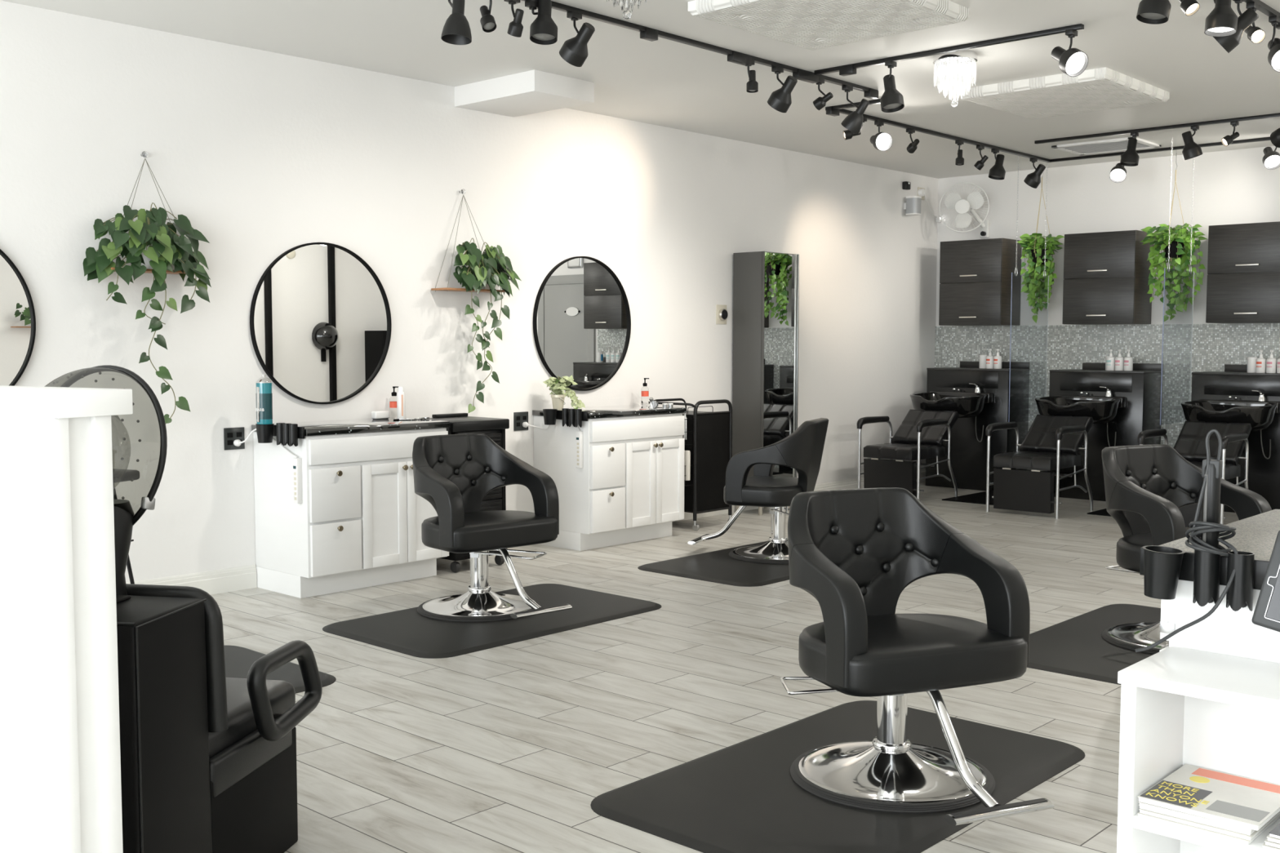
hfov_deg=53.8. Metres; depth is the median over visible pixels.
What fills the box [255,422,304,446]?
holder
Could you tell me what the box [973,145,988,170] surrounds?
track spotlight
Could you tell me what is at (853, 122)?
track spotlight
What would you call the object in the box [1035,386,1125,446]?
bowl
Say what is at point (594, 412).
countertop
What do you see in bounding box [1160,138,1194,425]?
divider
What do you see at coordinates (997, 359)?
shampoo bottle
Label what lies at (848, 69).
track
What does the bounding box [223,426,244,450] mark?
wall outlet
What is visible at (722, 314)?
thermostat
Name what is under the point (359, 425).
countertop
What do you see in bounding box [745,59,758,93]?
track spotlight
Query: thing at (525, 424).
cord
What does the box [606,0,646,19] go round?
crystal chandelier
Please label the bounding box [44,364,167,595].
hair dryer
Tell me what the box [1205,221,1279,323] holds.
upper cabinet
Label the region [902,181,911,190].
sensor
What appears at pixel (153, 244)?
trailing plant
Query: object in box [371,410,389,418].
packet
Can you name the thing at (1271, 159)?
track spotlight
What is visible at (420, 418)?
tray
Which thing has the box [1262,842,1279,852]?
magazine
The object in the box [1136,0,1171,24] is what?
track spotlight
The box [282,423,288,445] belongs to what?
cup
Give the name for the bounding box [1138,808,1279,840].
magazine
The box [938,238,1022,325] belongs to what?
upper cabinet
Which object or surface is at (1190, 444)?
chair
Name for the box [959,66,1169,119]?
ceiling panel
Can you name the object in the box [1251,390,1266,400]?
faucet
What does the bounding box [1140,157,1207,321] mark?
hanging plant
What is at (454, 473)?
chair
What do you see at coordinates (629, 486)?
vanity cabinet
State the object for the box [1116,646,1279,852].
bookcase
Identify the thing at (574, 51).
track spotlight
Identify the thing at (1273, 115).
track
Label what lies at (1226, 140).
track spotlight
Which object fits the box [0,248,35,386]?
round mirror
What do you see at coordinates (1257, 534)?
countertop
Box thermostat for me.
[715,304,728,324]
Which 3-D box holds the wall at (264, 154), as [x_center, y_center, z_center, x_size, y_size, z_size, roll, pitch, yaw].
[-1.732,-0.604,7.308,0.120,2.910,13.400,4,5,43]
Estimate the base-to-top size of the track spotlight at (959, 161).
0.185 m
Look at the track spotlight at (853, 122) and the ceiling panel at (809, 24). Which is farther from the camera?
the track spotlight at (853, 122)
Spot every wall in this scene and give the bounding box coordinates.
[0,0,937,582]
[0,385,133,852]
[935,146,1279,326]
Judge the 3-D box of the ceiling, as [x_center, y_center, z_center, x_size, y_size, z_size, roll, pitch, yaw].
[1.435,-1.908,4.290,8.740,0.100,13.640,4,5,43]
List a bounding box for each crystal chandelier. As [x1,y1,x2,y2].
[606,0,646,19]
[933,49,977,106]
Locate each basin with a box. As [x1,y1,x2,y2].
[909,392,986,417]
[1035,395,1120,423]
[1181,400,1277,431]
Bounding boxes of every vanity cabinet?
[253,427,448,598]
[533,413,684,551]
[1159,579,1279,663]
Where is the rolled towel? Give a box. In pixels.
[684,450,690,480]
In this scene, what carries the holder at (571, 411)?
on the holder at (568, 416)
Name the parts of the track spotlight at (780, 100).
stem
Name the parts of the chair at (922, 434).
arm frame, seat, backrest, arm frame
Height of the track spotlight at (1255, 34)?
0.190 m
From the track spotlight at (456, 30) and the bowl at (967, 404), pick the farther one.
the bowl at (967, 404)
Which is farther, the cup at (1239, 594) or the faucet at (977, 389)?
the faucet at (977, 389)
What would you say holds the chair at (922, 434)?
on the floor
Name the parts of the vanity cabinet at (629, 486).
power strip, drawer, drawer, panel, door, door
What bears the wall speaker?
attached to the wall at (264, 154)
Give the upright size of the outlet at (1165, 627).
0.024 m
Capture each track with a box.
[521,0,878,99]
[813,23,1084,75]
[825,98,880,110]
[826,106,1050,162]
[1034,112,1279,144]
[1050,137,1270,162]
[1244,0,1279,29]
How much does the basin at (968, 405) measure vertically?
0.211 m
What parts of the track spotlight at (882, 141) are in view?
bulb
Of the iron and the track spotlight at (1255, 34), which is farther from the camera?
the track spotlight at (1255, 34)
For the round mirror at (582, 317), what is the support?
attached to the wall at (264, 154)
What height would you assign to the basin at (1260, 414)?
0.211 m
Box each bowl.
[909,382,992,442]
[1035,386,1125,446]
[1181,390,1279,458]
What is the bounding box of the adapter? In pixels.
[917,186,924,199]
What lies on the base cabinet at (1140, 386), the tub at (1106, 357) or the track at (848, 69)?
the tub at (1106, 357)
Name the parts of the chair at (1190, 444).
arm frame, backrest, seat, arm frame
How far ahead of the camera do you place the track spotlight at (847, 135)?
8.64 m
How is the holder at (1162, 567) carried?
attached to the vanity cabinet at (1226, 631)
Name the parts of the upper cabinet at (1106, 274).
handle, handle, flap door, flap door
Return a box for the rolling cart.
[648,398,733,530]
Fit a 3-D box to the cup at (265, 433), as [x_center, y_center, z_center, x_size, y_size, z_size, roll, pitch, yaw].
[-1.975,0.035,6.637,0.098,0.099,0.098,4,5,43]
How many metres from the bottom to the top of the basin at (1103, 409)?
0.211 m
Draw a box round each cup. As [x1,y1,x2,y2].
[255,423,274,443]
[275,422,284,444]
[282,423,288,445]
[288,423,297,446]
[542,408,557,425]
[561,408,568,426]
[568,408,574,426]
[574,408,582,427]
[1142,545,1185,599]
[1192,549,1220,606]
[1226,551,1254,611]
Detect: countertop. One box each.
[251,417,449,435]
[532,404,685,418]
[1157,509,1279,560]
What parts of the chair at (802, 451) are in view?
armrest, seat, armrest, pump lever, backrest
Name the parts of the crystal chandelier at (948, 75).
bulb, bulb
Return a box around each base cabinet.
[925,361,1029,490]
[1048,362,1163,501]
[1191,364,1279,512]
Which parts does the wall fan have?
blade, blade, blade, wall arm, control knob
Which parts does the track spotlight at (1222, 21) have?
bulb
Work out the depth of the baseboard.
6.79 m
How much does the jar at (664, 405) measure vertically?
0.028 m
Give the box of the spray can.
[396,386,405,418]
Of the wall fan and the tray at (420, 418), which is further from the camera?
the wall fan
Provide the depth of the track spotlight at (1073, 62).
6.18 m
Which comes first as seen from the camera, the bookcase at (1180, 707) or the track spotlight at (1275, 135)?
the bookcase at (1180, 707)
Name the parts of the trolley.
frame, drawer, drawer, drawer, corner post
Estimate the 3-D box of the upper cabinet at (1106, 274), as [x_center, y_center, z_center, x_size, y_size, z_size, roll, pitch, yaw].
[4.003,-1.265,10.805,0.612,0.774,0.426,4,5,43]
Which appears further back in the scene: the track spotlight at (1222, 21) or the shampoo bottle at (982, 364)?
the shampoo bottle at (982, 364)
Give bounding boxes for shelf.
[111,151,197,275]
[431,189,505,293]
[682,410,711,415]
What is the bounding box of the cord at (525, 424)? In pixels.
[522,422,580,431]
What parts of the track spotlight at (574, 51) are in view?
stem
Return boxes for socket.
[226,432,232,437]
[227,440,232,444]
[236,431,241,437]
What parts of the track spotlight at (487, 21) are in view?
bulb, stem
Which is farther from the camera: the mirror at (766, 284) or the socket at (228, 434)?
the mirror at (766, 284)
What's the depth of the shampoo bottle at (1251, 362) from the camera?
10.01 m
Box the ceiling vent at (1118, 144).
[1051,137,1161,155]
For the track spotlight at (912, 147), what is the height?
0.167 m
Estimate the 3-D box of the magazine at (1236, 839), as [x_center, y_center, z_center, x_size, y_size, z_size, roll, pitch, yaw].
[1.135,0.754,2.481,0.205,0.007,0.270,4,5,43]
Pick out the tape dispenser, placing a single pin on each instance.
(653, 404)
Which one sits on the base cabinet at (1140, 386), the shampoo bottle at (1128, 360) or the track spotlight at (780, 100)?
the shampoo bottle at (1128, 360)
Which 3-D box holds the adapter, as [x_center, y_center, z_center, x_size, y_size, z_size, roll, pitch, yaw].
[2.658,-2.189,11.840,0.048,0.110,0.126,4,5,43]
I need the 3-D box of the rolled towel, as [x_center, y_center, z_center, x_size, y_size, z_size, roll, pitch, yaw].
[0.336,0.276,8.924,0.042,0.213,0.042,4,5,43]
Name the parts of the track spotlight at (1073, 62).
stem, bulb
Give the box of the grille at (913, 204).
[906,197,920,213]
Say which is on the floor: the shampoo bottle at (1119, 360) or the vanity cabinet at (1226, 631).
the vanity cabinet at (1226, 631)
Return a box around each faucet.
[968,382,981,392]
[1098,386,1112,396]
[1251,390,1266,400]
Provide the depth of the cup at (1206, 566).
2.57 m
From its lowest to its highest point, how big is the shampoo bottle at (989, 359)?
0.180 m
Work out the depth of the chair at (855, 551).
3.75 m
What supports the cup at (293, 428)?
on the holder at (289, 433)
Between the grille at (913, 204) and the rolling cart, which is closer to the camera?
the rolling cart
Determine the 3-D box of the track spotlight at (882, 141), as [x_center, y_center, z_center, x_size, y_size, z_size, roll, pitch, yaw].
[1.671,-2.028,8.818,0.129,0.220,0.201,-1,4,-16]
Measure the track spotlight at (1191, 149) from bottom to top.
0.246 m
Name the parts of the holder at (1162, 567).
rail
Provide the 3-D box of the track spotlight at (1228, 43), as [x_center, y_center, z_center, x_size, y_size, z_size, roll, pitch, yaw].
[2.653,-1.800,5.632,0.198,0.250,0.132,4,5,43]
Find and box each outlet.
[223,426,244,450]
[513,411,528,431]
[1160,621,1174,633]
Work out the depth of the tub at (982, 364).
11.58 m
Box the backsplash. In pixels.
[934,323,1279,471]
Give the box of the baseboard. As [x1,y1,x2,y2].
[125,469,925,595]
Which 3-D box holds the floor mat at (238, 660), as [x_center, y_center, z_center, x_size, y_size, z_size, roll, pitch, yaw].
[-2.039,1.020,4.710,0.915,0.014,1.620,4,5,43]
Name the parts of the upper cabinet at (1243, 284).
flap door, flap door, handle, handle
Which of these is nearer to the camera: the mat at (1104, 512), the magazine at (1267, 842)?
the magazine at (1267, 842)
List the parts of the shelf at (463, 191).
knob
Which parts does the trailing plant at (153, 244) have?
pot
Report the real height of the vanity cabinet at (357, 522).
0.855 m
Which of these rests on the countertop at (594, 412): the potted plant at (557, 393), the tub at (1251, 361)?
the potted plant at (557, 393)
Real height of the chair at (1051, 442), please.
0.747 m
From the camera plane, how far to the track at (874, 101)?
8.29 m
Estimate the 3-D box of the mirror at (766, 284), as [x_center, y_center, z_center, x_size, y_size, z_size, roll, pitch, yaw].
[0.989,-0.338,9.933,0.312,2.036,0.440,4,5,43]
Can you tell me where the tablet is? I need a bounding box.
[1251,530,1279,631]
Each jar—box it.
[662,403,667,407]
[667,403,673,407]
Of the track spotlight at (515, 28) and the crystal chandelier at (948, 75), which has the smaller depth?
the track spotlight at (515, 28)
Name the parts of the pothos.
cord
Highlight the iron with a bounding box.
[1134,429,1238,652]
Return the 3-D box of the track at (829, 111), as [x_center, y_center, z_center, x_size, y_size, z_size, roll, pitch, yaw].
[2.391,-2.186,9.614,0.044,0.052,3.350,4,5,43]
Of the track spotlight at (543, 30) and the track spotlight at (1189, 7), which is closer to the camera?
the track spotlight at (1189, 7)
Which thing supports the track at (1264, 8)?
attached to the ceiling
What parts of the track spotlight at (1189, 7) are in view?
bulb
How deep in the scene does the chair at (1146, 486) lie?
5.62 m
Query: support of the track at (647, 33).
attached to the ceiling
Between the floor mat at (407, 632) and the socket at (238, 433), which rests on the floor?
the floor mat at (407, 632)
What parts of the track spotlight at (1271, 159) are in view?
bulb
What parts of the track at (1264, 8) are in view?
rail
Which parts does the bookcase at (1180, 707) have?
shelf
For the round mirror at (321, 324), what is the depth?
7.12 m
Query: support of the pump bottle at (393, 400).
on the countertop at (359, 425)
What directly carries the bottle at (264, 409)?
in the holder at (289, 433)
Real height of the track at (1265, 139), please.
0.022 m
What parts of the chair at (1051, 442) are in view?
arm frame, seat, backrest, arm frame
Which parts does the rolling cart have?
panel, panel, panel rail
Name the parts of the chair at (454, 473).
armrest, backrest, seat, pump lever, armrest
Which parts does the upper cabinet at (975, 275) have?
handle, flap door, flap door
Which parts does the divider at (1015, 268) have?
chain, chain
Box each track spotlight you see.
[440,0,471,44]
[480,0,496,32]
[503,0,524,37]
[524,0,557,44]
[559,11,595,66]
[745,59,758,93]
[767,66,797,112]
[813,77,833,110]
[840,84,869,133]
[843,116,866,140]
[870,120,892,151]
[880,60,904,112]
[906,128,919,153]
[955,140,964,165]
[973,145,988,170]
[988,148,1005,179]
[1023,158,1045,188]
[1051,28,1088,76]
[1109,154,1126,182]
[1120,132,1139,166]
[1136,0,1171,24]
[1177,0,1199,16]
[1182,124,1202,159]
[1204,0,1238,36]
[1213,0,1258,53]
[1221,120,1239,146]
[1244,1,1265,43]
[1262,146,1279,169]
[1267,15,1279,72]
[1270,128,1279,147]
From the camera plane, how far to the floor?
4.76 m
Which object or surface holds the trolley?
on the floor
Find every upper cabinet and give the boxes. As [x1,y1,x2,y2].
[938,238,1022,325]
[1062,230,1153,324]
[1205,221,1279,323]
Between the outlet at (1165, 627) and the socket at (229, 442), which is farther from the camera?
the socket at (229, 442)
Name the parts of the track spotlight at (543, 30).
stem, bulb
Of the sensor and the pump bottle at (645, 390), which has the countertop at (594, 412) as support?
the pump bottle at (645, 390)
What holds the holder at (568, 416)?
attached to the countertop at (594, 412)
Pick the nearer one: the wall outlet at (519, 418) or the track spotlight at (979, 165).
the wall outlet at (519, 418)
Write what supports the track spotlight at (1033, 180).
hanging from the track at (829, 111)
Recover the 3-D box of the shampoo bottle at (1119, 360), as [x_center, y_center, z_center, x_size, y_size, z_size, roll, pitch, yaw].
[4.082,-0.566,10.727,0.072,0.180,0.072,4,5,43]
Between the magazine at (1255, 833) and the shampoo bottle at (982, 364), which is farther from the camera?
the shampoo bottle at (982, 364)
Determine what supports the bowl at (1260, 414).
attached to the base cabinet at (1264, 474)
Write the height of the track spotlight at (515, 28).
0.184 m
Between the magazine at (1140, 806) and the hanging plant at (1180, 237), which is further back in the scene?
the hanging plant at (1180, 237)
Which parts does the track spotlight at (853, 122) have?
stem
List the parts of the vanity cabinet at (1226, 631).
panel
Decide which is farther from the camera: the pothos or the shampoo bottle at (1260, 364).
the pothos
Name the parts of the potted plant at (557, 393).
pot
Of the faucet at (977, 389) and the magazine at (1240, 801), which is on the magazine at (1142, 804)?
the magazine at (1240, 801)
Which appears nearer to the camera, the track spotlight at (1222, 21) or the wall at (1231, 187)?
the track spotlight at (1222, 21)
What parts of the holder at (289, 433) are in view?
rail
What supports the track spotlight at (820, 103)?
hanging from the track at (647, 33)
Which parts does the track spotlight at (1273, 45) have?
stem, bulb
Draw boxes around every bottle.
[255,373,272,424]
[389,386,399,417]
[641,377,648,405]
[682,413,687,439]
[978,356,986,368]
[986,348,994,368]
[993,348,1001,368]
[1106,349,1115,370]
[1115,349,1124,370]
[1124,349,1133,370]
[1246,359,1256,373]
[1255,350,1266,373]
[1266,350,1276,373]
[1276,358,1279,373]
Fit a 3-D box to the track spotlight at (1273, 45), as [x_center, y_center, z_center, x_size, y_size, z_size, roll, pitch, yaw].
[3.038,-1.811,5.973,0.127,0.273,0.202,1,4,8]
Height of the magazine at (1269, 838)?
0.007 m
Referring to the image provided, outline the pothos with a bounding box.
[1016,172,1064,323]
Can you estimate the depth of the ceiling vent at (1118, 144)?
9.99 m
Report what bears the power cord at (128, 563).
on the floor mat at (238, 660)
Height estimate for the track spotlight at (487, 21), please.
0.181 m
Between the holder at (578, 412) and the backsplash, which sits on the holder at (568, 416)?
the holder at (578, 412)
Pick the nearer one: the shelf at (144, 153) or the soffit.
the shelf at (144, 153)
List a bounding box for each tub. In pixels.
[978,354,988,368]
[1105,355,1115,370]
[1246,356,1258,373]
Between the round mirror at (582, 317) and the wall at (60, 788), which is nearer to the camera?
the wall at (60, 788)
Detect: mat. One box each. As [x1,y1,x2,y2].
[223,644,336,693]
[322,583,661,658]
[590,700,1084,852]
[637,540,789,586]
[942,490,993,505]
[1026,604,1160,684]
[1087,508,1111,516]
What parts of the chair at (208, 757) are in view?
control panel, seat, seat, armrest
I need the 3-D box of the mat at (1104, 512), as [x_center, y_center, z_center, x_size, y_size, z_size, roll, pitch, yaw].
[3.998,0.674,10.014,0.550,0.010,0.860,4,5,43]
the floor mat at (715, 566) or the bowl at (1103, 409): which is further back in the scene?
the bowl at (1103, 409)
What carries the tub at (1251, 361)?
on the base cabinet at (1264, 474)
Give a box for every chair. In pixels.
[115,583,322,852]
[412,433,572,622]
[687,417,828,564]
[779,487,1054,826]
[857,409,959,500]
[985,414,1093,519]
[1101,444,1271,654]
[1137,421,1251,527]
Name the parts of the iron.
plate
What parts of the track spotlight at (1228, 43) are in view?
stem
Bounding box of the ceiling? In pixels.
[0,0,1279,178]
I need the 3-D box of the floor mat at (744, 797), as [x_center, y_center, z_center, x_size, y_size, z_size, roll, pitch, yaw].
[0.656,1.077,3.901,0.915,0.014,1.525,4,5,43]
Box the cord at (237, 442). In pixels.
[233,428,297,457]
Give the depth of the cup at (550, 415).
8.12 m
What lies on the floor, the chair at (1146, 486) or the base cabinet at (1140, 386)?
the base cabinet at (1140, 386)
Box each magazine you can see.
[1137,764,1279,831]
[1137,812,1279,844]
[1138,801,1253,832]
[1138,804,1255,835]
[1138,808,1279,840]
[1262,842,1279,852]
[1264,838,1279,848]
[1266,835,1279,843]
[1268,823,1279,839]
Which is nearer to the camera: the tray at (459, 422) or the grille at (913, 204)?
the tray at (459, 422)
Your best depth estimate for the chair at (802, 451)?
7.62 m
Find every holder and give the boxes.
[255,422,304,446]
[542,408,587,427]
[1139,545,1269,611]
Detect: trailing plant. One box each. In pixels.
[82,202,211,423]
[453,238,520,413]
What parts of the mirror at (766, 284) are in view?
leg, mirror door, door frame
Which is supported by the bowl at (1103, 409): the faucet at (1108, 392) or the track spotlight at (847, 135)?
the faucet at (1108, 392)
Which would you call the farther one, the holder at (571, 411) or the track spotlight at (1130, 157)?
the track spotlight at (1130, 157)
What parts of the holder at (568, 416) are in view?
rail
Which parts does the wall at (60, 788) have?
trim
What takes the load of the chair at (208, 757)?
on the floor
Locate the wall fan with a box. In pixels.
[938,182,989,238]
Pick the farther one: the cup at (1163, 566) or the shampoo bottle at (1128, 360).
the shampoo bottle at (1128, 360)
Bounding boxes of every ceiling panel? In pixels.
[688,0,968,50]
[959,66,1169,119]
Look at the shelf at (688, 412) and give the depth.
9.01 m
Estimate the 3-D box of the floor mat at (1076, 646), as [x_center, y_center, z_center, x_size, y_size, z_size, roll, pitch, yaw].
[2.266,0.962,5.640,0.915,0.014,1.530,4,5,43]
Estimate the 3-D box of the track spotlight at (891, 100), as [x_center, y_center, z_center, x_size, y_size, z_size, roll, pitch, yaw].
[1.396,-1.881,6.967,0.135,0.269,0.131,4,5,43]
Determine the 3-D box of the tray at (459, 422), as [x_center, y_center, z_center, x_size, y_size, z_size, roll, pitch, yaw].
[-1.077,-0.025,7.510,0.420,0.080,0.430,4,5,43]
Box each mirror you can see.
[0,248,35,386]
[249,242,391,404]
[533,256,631,391]
[732,251,799,515]
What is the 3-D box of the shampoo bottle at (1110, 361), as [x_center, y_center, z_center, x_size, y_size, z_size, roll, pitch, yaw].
[4.027,-0.570,10.778,0.072,0.180,0.072,4,5,43]
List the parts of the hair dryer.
support arm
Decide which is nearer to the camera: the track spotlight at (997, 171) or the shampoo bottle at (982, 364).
the track spotlight at (997, 171)
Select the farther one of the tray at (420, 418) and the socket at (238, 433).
the tray at (420, 418)
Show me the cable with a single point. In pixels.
(938, 220)
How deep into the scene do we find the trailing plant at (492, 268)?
7.79 m
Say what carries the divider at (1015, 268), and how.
hanging from the ceiling
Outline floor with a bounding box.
[210,482,1239,852]
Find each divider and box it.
[1008,158,1048,422]
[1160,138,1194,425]
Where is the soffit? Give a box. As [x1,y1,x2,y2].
[454,69,594,117]
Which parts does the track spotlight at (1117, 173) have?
bulb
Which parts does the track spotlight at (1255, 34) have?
bulb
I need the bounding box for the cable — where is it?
[924,192,941,222]
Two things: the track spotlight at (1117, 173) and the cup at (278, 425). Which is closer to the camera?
the cup at (278, 425)
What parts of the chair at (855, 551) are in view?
pump lever, armrest, backrest, seat, armrest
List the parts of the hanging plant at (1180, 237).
cord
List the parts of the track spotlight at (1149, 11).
bulb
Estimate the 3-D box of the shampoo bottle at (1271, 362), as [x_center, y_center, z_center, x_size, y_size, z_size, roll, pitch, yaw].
[4.967,-0.511,9.912,0.072,0.180,0.072,4,5,43]
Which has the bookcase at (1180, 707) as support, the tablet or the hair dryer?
the tablet
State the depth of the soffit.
7.54 m
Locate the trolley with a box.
[422,413,509,572]
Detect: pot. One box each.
[1031,248,1048,265]
[1163,240,1184,257]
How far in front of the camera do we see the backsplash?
10.93 m
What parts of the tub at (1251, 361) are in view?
lid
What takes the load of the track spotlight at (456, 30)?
hanging from the track at (647, 33)
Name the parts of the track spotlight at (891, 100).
stem, bulb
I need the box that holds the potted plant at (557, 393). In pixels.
[543,375,585,410]
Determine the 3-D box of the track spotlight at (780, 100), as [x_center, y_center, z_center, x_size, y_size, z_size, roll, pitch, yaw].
[0.808,-1.896,7.097,0.187,0.257,0.129,4,5,43]
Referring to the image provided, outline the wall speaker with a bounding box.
[903,195,921,215]
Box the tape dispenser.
[648,397,657,408]
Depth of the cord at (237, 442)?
6.75 m
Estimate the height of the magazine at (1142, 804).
0.007 m
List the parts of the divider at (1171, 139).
chain, chain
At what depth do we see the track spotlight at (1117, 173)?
10.24 m
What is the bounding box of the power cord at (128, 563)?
[126,539,134,584]
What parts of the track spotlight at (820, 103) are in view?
stem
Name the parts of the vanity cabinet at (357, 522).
power strip, drawer, drawer, knob, knob, panel, door, knob, door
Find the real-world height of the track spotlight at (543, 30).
0.198 m
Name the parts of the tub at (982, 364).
lid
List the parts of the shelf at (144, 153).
knob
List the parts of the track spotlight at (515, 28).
stem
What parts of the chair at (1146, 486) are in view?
pump lever, armrest, backrest, seat, armrest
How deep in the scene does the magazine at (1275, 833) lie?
2.29 m
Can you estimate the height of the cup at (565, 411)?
0.115 m
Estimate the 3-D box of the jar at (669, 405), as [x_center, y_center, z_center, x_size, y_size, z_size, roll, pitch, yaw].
[0.211,-0.148,8.738,0.037,0.028,0.036,4,5,43]
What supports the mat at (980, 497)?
on the floor
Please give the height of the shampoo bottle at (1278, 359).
0.180 m
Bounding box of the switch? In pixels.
[935,217,941,222]
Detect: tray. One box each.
[393,417,429,420]
[422,413,509,432]
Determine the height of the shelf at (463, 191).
0.640 m
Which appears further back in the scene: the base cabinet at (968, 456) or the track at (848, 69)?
the base cabinet at (968, 456)
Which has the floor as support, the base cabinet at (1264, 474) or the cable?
the base cabinet at (1264, 474)

